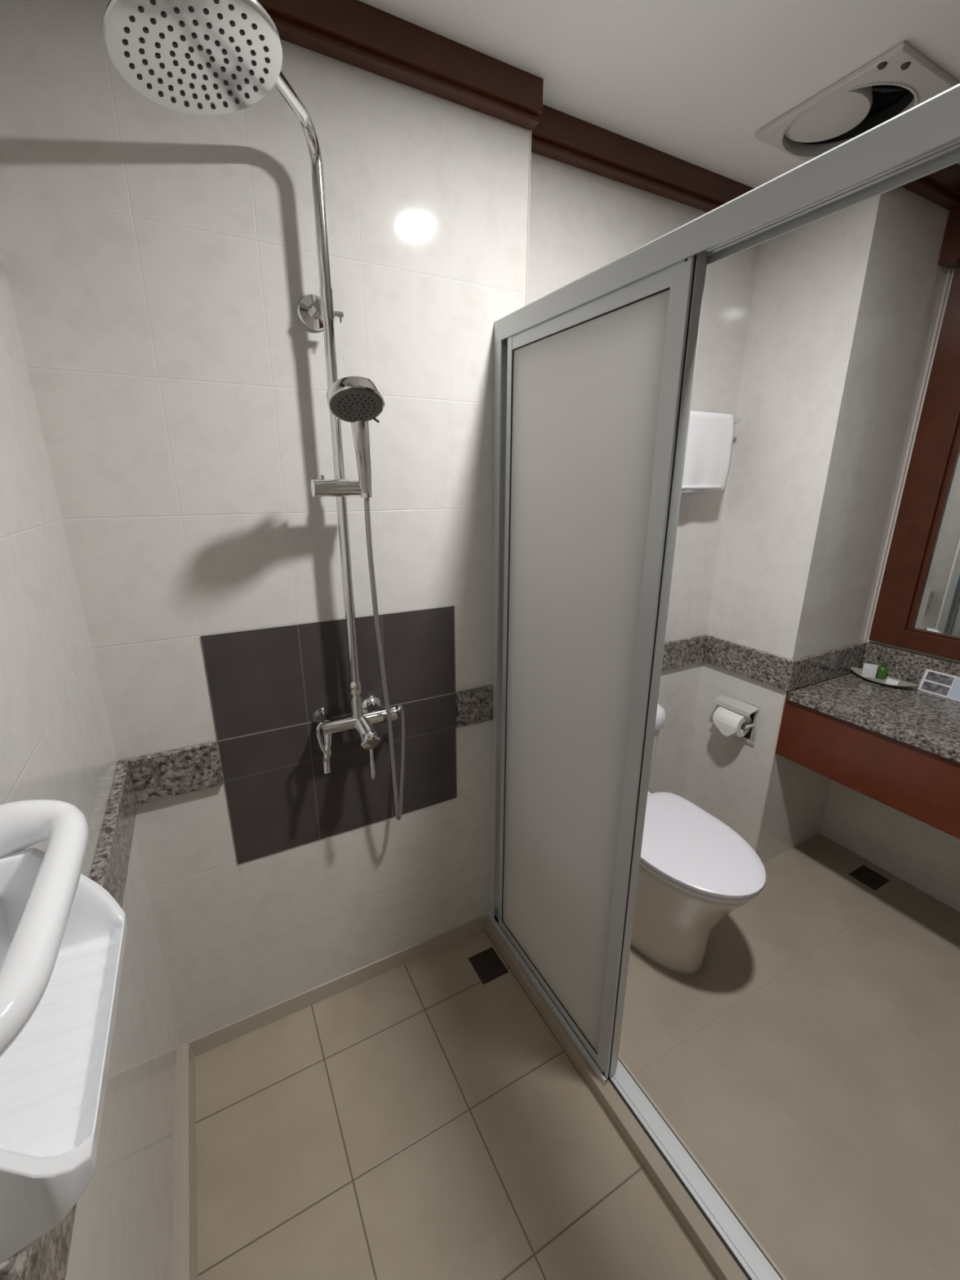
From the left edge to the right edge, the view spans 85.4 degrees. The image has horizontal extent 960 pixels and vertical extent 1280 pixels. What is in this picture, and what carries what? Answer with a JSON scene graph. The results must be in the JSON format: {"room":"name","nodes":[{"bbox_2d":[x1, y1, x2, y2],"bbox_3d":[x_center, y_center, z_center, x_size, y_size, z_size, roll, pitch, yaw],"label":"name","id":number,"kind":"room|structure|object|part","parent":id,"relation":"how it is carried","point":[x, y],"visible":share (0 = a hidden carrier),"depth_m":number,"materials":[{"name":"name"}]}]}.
{"room":"bathroom","nodes":[
{"label":"bathroom","id":0,"kind":"room"},
{"bbox_2d":[0,247,182,1279],"bbox_3d":[-0.327,0.310,0.150,0.100,2.315,2.050,-9,19,-27],"label":"wall","id":1,"kind":"structure","parent":0,"point":[56,742],"depth_m":0.80,"materials":[{"name":"tile"}]},
{"bbox_2d":[0,799,127,1263],"bbox_3d":[-0.344,0.259,0.392,0.102,0.170,0.308,-9,19,-27],"label":"soap dish","id":2,"kind":"object","parent":1,"relation":"attached to","point":[63,935],"visible":1,"depth_m":0.38,"materials":[{"name":"white ceramic"}]},
{"bbox_3d":[-0.383,0.264,0.379,0.020,0.168,0.288,-9,19,-27],"label":"plate","id":3,"kind":"part","parent":2,"relation":"part of","materials":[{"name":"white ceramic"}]},
{"bbox_2d":[0,759,137,1279],"bbox_3d":[-0.274,0.572,0.261,0.020,0.105,2.050,-9,19,-27],"label":"trim","id":4,"kind":"structure","parent":1,"relation":"attached to","point":[46,1258],"depth_m":0.82,"materials":[{"name":"stone"}]},
{"bbox_2d":[179,1042,198,1279],"bbox_3d":[-0.275,1.333,0.495,0.022,0.056,2.049,-9,19,-27],"label":"baseboard","id":5,"kind":"structure","parent":1,"relation":"attached to","point":[188,1267],"depth_m":1.11,"materials":[{"name":"beige tile"}]},
{"bbox_2d":[0,0,529,1043],"bbox_3d":[-0.397,-0.039,1.280,1.096,2.315,0.100,-9,19,-27],"label":"wall","id":6,"kind":"structure","parent":0,"point":[159,260],"depth_m":1.08,"materials":[{"name":"tile"}]},
{"bbox_2d":[128,741,224,804],"bbox_3d":[-0.671,0.294,1.160,0.170,0.105,0.016,-9,19,-27],"label":"trim","id":7,"kind":"structure","parent":6,"relation":"attached to","point":[163,775],"depth_m":1.15,"materials":[{"name":"stone"}]},
{"bbox_2d":[102,0,397,778],"bbox_3d":[-0.329,-0.247,0.956,0.203,1.309,0.547,2,17,5],"label":"shower column","id":8,"kind":"structure","parent":6,"relation":"attached to","point":[197,57],"depth_m":0.67,"materials":[{"name":"silver metal"}]},
{"bbox_3d":[-0.373,0.231,1.228,0.022,0.081,0.026,-3,17,-10],"label":"diverter handle","id":9,"kind":"part","parent":8,"relation":"part of","materials":[{"name":"silver metal"}]},
{"bbox_3d":[-0.364,0.265,1.244,0.022,0.095,0.051,-1,17,-3],"label":"spout","id":10,"kind":"part","parent":8,"relation":"part of","materials":[{"name":"silver metal"}]},
{"bbox_2d":[326,376,404,820],"bbox_3d":[-0.233,0.014,1.161,0.101,1.049,0.267,-2,17,-6],"label":"shower","id":11,"kind":"object","parent":8,"relation":"attached to","point":[356,400],"visible":1,"depth_m":1.02,"materials":[{"name":"silver metal"}]},
{"bbox_3d":[-0.233,-0.373,1.039,0.035,0.176,0.127,-2,17,-7],"label":"handle","id":12,"kind":"part","parent":11,"relation":"part of","materials":[{"name":"silver metal"}]},
{"bbox_3d":[-0.264,0.241,1.249,0.049,0.050,0.041,-9,19,-27],"label":"mixer knob","id":13,"kind":"part","parent":8,"relation":"part of","materials":[{"name":"silver metal"}]},
{"bbox_3d":[-0.261,0.300,1.260,0.013,0.084,0.017,-9,19,-27],"label":"lever","id":14,"kind":"part","parent":8,"relation":"part of","materials":[{"name":"silver metal"}]},
{"bbox_2d":[200,605,457,864],"bbox_3d":[-0.334,0.232,1.338,0.602,0.590,0.002,-9,19,-27],"label":"tile panel","id":15,"kind":"object","parent":6,"relation":"attached to","point":[267,686],"depth_m":1.31,"materials":[{"name":"tile"}]},
{"bbox_2d":[187,915,484,1056],"bbox_3d":[-0.377,1.010,1.552,0.889,0.050,0.008,-9,19,-27],"label":"baseboard","id":16,"kind":"structure","parent":6,"relation":"attached to","point":[202,1044],"depth_m":1.52,"materials":[{"name":"beige tile"}]},
{"bbox_2d":[257,0,543,130],"bbox_3d":[-0.295,-1.103,0.922,0.953,0.069,0.045,-9,19,-27],"label":"trim","id":17,"kind":"structure","parent":6,"relation":"attached to","point":[357,33],"depth_m":0.99,"materials":[{"name":"red wood"}]},
{"bbox_2d":[455,685,493,728],"bbox_3d":[-0.016,0.191,1.498,0.114,0.105,0.014,-9,19,-27],"label":"trim","id":18,"kind":"structure","parent":6,"relation":"attached to","point":[473,706],"depth_m":1.49,"materials":[{"name":"stone"}]},
{"bbox_2d":[525,129,531,305],"bbox_3d":[0.110,-0.099,1.488,0.004,2.210,0.006,-9,19,-27],"label":"trim","id":19,"kind":"structure","parent":6,"relation":"attached to","point":[530,145],"depth_m":1.21,"materials":[{"name":"beige"}]},
{"bbox_2d":[195,928,717,1279],"bbox_3d":[0.106,1.324,0.708,0.889,0.050,2.050,-9,19,-27],"label":"floor","id":20,"kind":"structure","parent":0,"point":[421,1118],"depth_m":1.17,"materials":[{"name":"tile"}]},
{"bbox_2d":[467,946,508,984],"bbox_3d":[0.025,1.014,1.623,0.088,0.002,0.100,-9,19,-27],"label":"floor drain","id":21,"kind":"object","parent":20,"relation":"on","point":[486,964],"visible":1,"depth_m":1.62,"materials":[{"name":"brown metal"}]},
{"bbox_2d":[484,916,747,1279],"bbox_3d":[0.514,1.243,0.912,0.036,0.086,2.050,-9,19,-27],"label":"shower curb","id":22,"kind":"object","parent":20,"relation":"on","point":[714,1253],"depth_m":1.16,"materials":[{"name":"tile"}]},
{"bbox_2d":[527,151,759,798],"bbox_3d":[0.455,-0.193,1.789,0.908,2.315,0.100,-9,19,-27],"label":"wall","id":23,"kind":"structure","parent":0,"point":[582,221],"depth_m":1.64,"materials":[{"name":"paint"}]},
{"bbox_2d":[531,104,753,212],"bbox_3d":[0.493,-1.248,1.398,0.906,0.069,0.045,-9,19,-27],"label":"trim","id":24,"kind":"structure","parent":23,"relation":"attached to","point":[558,135],"depth_m":1.32,"materials":[{"name":"red wood"}]},
{"bbox_2d":[661,634,708,671],"bbox_3d":[0.482,0.092,1.824,0.908,0.105,0.015,-9,19,-27],"label":"trim","id":25,"kind":"structure","parent":23,"relation":"attached to","point":[685,651],"depth_m":1.96,"materials":[{"name":"stone"}]},
{"bbox_2d":[734,417,741,424],"bbox_3d":[0.654,-0.699,1.641,0.440,0.044,0.073,-9,19,-27],"label":"towel rail","id":26,"kind":"object","parent":23,"relation":"attached to","point":[737,420],"visible":0.11,"depth_m":1.70,"materials":[{"name":"silver metal"}]},
{"bbox_2d":[680,410,734,495],"bbox_3d":[0.672,-0.588,1.648,0.328,0.252,0.044,-9,19,-27],"label":"hand towel","id":27,"kind":"object","parent":26,"relation":"hanging from","point":[710,437],"visible":0.62,"depth_m":1.66,"materials":[{"name":"white fabric"}]},
{"bbox_2d":[358,0,959,188],"bbox_3d":[0.736,-0.992,0.384,2.542,0.040,2.315,-9,19,-27],"label":"ceiling","id":28,"kind":"structure","parent":0,"point":[694,82],"depth_m":1.03,"materials":[{"name":"white paint"}]},
{"bbox_2d":[754,41,959,161],"bbox_3d":[0.872,-1.292,1.191,0.315,0.180,0.328,-9,19,-27],"label":"fan","id":29,"kind":"object","parent":28,"relation":"attached to","point":[901,78],"visible":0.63,"depth_m":1.19,"materials":[{"name":"white plastic"}]},
{"bbox_3d":[0.927,-1.281,1.210,0.078,0.031,0.060,-1,17,-5],"label":"blade","id":30,"kind":"part","parent":29,"relation":"part of","materials":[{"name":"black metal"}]},
{"bbox_2d":[618,833,959,1279],"bbox_3d":[1.139,1.135,1.268,1.417,0.085,2.115,-9,19,-27],"label":"floor","id":31,"kind":"structure","parent":0,"point":[810,1064],"depth_m":1.32,"materials":[{"name":"tile"}]},
{"bbox_2d":[631,703,765,973],"bbox_3d":[0.559,0.610,1.637,0.366,0.699,0.664,-9,19,-27],"label":"toilet","id":32,"kind":"object","parent":31,"relation":"on","point":[695,870],"visible":0.4,"depth_m":1.50,"materials":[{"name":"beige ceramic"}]},
{"bbox_3d":[0.444,0.439,1.808,0.340,0.315,0.179,-9,19,-27],"label":"tank","id":33,"kind":"part","parent":32,"relation":"part of","materials":[{"name":"beige ceramic"}]},
{"bbox_3d":[0.447,0.255,1.746,0.366,0.084,0.189,-9,19,-27],"label":"tank lid","id":34,"kind":"part","parent":32,"relation":"part of","materials":[{"name":"white ceramic"}]},
{"bbox_3d":[0.585,0.785,1.638,0.332,0.364,0.516,-9,19,-27],"label":"bowl","id":35,"kind":"part","parent":32,"relation":"part of","materials":[{"name":"beige ceramic"}]},
{"bbox_3d":[0.609,0.595,1.535,0.342,0.020,0.453,-9,19,-27],"label":"seat lid","id":36,"kind":"part","parent":32,"relation":"part of","materials":[{"name":"white plastic"}]},
{"bbox_2d":[488,83,959,1279],"bbox_3d":[0.548,0.350,0.655,0.080,1.774,2.050,-9,19,-27],"label":"screen frame","id":37,"kind":"object","parent":31,"relation":"on","point":[923,140],"visible":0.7,"depth_m":0.84,"materials":[{"name":"silver metal"}]},
{"bbox_2d":[498,251,706,1079],"bbox_3d":[0.199,0.180,1.245,0.032,1.729,0.525,-9,19,-27],"label":"shower panel","id":38,"kind":"object","parent":37,"relation":"on","point":[599,390],"visible":0.96,"depth_m":1.12,"materials":[{"name":"grey glass"}]},
{"bbox_2d":[616,256,707,1067],"bbox_3d":[0.220,0.176,1.255,0.012,1.728,0.506,-9,19,-27],"label":"shower panel","id":39,"kind":"object","parent":37,"relation":"on","point":[706,256],"visible":0.08,"depth_m":0.95,"materials":[{"name":"silver metal"}]},
{"bbox_3d":[0.541,-0.474,0.396,0.052,0.046,2.050,-9,19,-27],"label":"header rail","id":40,"kind":"part","parent":37,"relation":"part of","materials":[{"name":"silver metal"}]},
{"bbox_2d":[848,865,889,890],"bbox_3d":[1.449,0.884,1.938,0.100,0.002,0.090,-9,19,-27],"label":"floor drain","id":41,"kind":"object","parent":31,"relation":"on","point":[864,874],"visible":1,"depth_m":1.94,"materials":[{"name":"brown metal"}]},
{"bbox_2d":[684,186,949,863],"bbox_3d":[1.173,-0.248,1.973,0.538,2.315,0.441,-9,19,-27],"label":"wall","id":42,"kind":"structure","parent":0,"point":[846,303],"depth_m":1.67,"materials":[{"name":"paint"}]},
{"bbox_2d":[712,690,760,746],"bbox_3d":[0.941,0.295,1.932,0.058,0.160,0.158,-9,19,-27],"label":"toilet paper holder","id":43,"kind":"object","parent":42,"relation":"attached to","point":[745,708],"visible":0.69,"depth_m":1.90,"materials":[{"name":"silver metal"}]},
{"bbox_2d":[712,706,751,737],"bbox_3d":[0.927,0.299,1.919,0.088,0.086,0.102,-9,19,-27],"label":"toilet roll","id":44,"kind":"object","parent":43,"relation":"in","point":[728,722],"visible":0.91,"depth_m":1.89,"materials":[{"name":"white paper"}]},
{"bbox_2d":[712,693,759,717],"bbox_3d":[0.939,0.241,1.914,0.054,0.026,0.150,-9,19,-27],"label":"hood","id":45,"kind":"object","parent":43,"relation":"attached to","point":[745,708],"depth_m":1.90,"materials":[{"name":"silver metal"}]},
{"bbox_3d":[0.965,0.291,1.944,0.002,0.124,0.122,-9,19,-27],"label":"plate","id":46,"kind":"part","parent":43,"relation":"part of","materials":[{"name":"black"}]},
{"bbox_3d":[0.972,0.310,1.877,0.048,0.014,0.014,-9,19,-27],"label":"arm","id":47,"kind":"part","parent":43,"relation":"part of","materials":[{"name":"silver metal"}]},
{"bbox_2d":[703,635,796,691],"bbox_3d":[0.960,0.077,1.876,0.015,0.105,0.341,-9,19,-27],"label":"trim","id":48,"kind":"structure","parent":42,"relation":"attached to","point":[776,671],"depth_m":1.85,"materials":[{"name":"stone"}]},
{"bbox_2d":[755,690,787,853],"bbox_3d":[1.039,0.519,1.873,0.005,0.737,0.006,-9,19,-27],"label":"trim","id":49,"kind":"structure","parent":42,"relation":"attached to","point":[785,691],"depth_m":1.86,"materials":[{"name":"beige"}]},
{"bbox_2d":[791,642,866,690],"bbox_3d":[1.236,0.088,1.842,0.438,0.105,0.015,-9,19,-27],"label":"trim","id":50,"kind":"structure","parent":42,"relation":"attached to","point":[823,666],"depth_m":1.82,"materials":[{"name":"stone"}]},
{"bbox_2d":[862,268,952,642],"bbox_3d":[1.424,-0.558,1.751,0.010,1.185,0.007,-9,19,-27],"label":"trim","id":51,"kind":"structure","parent":42,"relation":"attached to","point":[949,270],"depth_m":1.72,"materials":[{"name":"beige"}]},
{"bbox_2d":[901,163,959,210],"bbox_3d":[1.211,-1.246,1.397,0.358,0.069,0.045,-9,19,-27],"label":"trim","id":52,"kind":"structure","parent":42,"relation":"attached to","point":[941,187],"depth_m":1.41,"materials":[{"name":"red wood"}]},
{"bbox_2d":[820,267,959,911],"bbox_3d":[1.890,0.010,1.140,0.100,2.315,1.774,-9,19,-27],"label":"wall","id":53,"kind":"structure","parent":0,"point":[926,857],"depth_m":1.91,"materials":[{"name":"tile"}]},
{"bbox_2d":[775,642,959,839],"bbox_3d":[1.646,0.432,1.133,0.451,0.351,1.772,-9,19,-27],"label":"countertop","id":54,"kind":"structure","parent":53,"relation":"attached to","point":[898,748],"depth_m":1.60,"materials":[{"name":"stone"}]},
{"bbox_2d":[850,666,917,687],"bbox_3d":[1.410,0.137,1.825,0.092,0.023,0.208,-9,19,-27],"label":"dish","id":55,"kind":"object","parent":54,"relation":"on","point":[858,671],"visible":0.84,"depth_m":1.82,"materials":[{"name":"grey"}]},
{"bbox_2d":[861,662,878,678],"bbox_3d":[1.384,0.109,1.849,0.041,0.049,0.014,10,20,28],"label":"soap box","id":56,"kind":"object","parent":55,"relation":"in","point":[868,670],"visible":0.94,"depth_m":1.84,"materials":[{"name":"white"}]},
{"bbox_2d":[875,662,888,679],"bbox_3d":[1.427,0.106,1.844,0.031,0.057,0.031,-9,19,-27],"label":"shampoo bottle","id":57,"kind":"object","parent":55,"relation":"in","point":[882,672],"visible":0.98,"depth_m":1.84,"materials":[{"name":"green plastic"}]},
{"bbox_2d":[884,678,901,685],"bbox_3d":[1.424,0.144,1.793,0.026,0.016,0.035,-9,19,-27],"label":"sachet","id":58,"kind":"object","parent":55,"relation":"in","point":[892,682],"visible":1,"depth_m":1.79,"materials":[{"name":"white"}]},
{"bbox_2d":[917,668,959,702],"bbox_3d":[1.525,0.150,1.702,0.028,0.071,0.133,-9,19,-27],"label":"stand","id":59,"kind":"object","parent":54,"relation":"on","point":[947,686],"visible":1,"depth_m":1.71,"materials":[{"name":"white plastic"}]},
{"bbox_2d":[920,680,950,695],"bbox_3d":[1.508,0.160,1.723,0.010,0.027,0.070,-9,19,-27],"label":"photo","id":60,"kind":"object","parent":59,"relation":"attached to","point":[935,687],"depth_m":1.72},
{"bbox_2d":[924,671,954,685],"bbox_3d":[1.518,0.127,1.719,0.010,0.027,0.070,-9,19,-27],"label":"photo","id":61,"kind":"object","parent":59,"relation":"attached to","point":[931,677],"depth_m":1.72},
{"bbox_2d":[861,642,959,686],"bbox_3d":[1.840,0.289,1.188,0.018,0.109,1.756,-9,19,-27],"label":"backsplash","id":62,"kind":"structure","parent":53,"relation":"attached to","point":[901,664],"depth_m":1.81,"materials":[{"name":"stone"}]},
{"bbox_2d":[868,266,959,661],"bbox_3d":[1.816,-0.343,1.034,0.028,1.159,1.650,-9,19,-27],"label":"wall mirror","id":63,"kind":"object","parent":53,"relation":"attached to","point":[917,608],"visible":1,"depth_m":1.69,"materials":[{"name":"red wood"}]},
{"bbox_3d":[1.822,-0.343,1.037,0.015,1.035,1.450,-9,19,-27],"label":"moulding","id":64,"kind":"part","parent":63,"relation":"part of","materials":[{"name":"red wood"}]},
{"bbox_3d":[1.826,-0.344,1.039,0.005,1.043,1.442,-9,19,-27],"label":"glass","id":65,"kind":"part","parent":63,"relation":"part of","materials":[{"name":"white mirror"}]},
{"bbox_2d":[937,206,959,268],"bbox_3d":[1.813,-0.987,0.788,0.080,0.203,1.773,-9,19,-27],"label":"trim","id":66,"kind":"structure","parent":53,"relation":"attached to","point":[949,256],"depth_m":1.51,"materials":[{"name":"red wood"}]}
]}

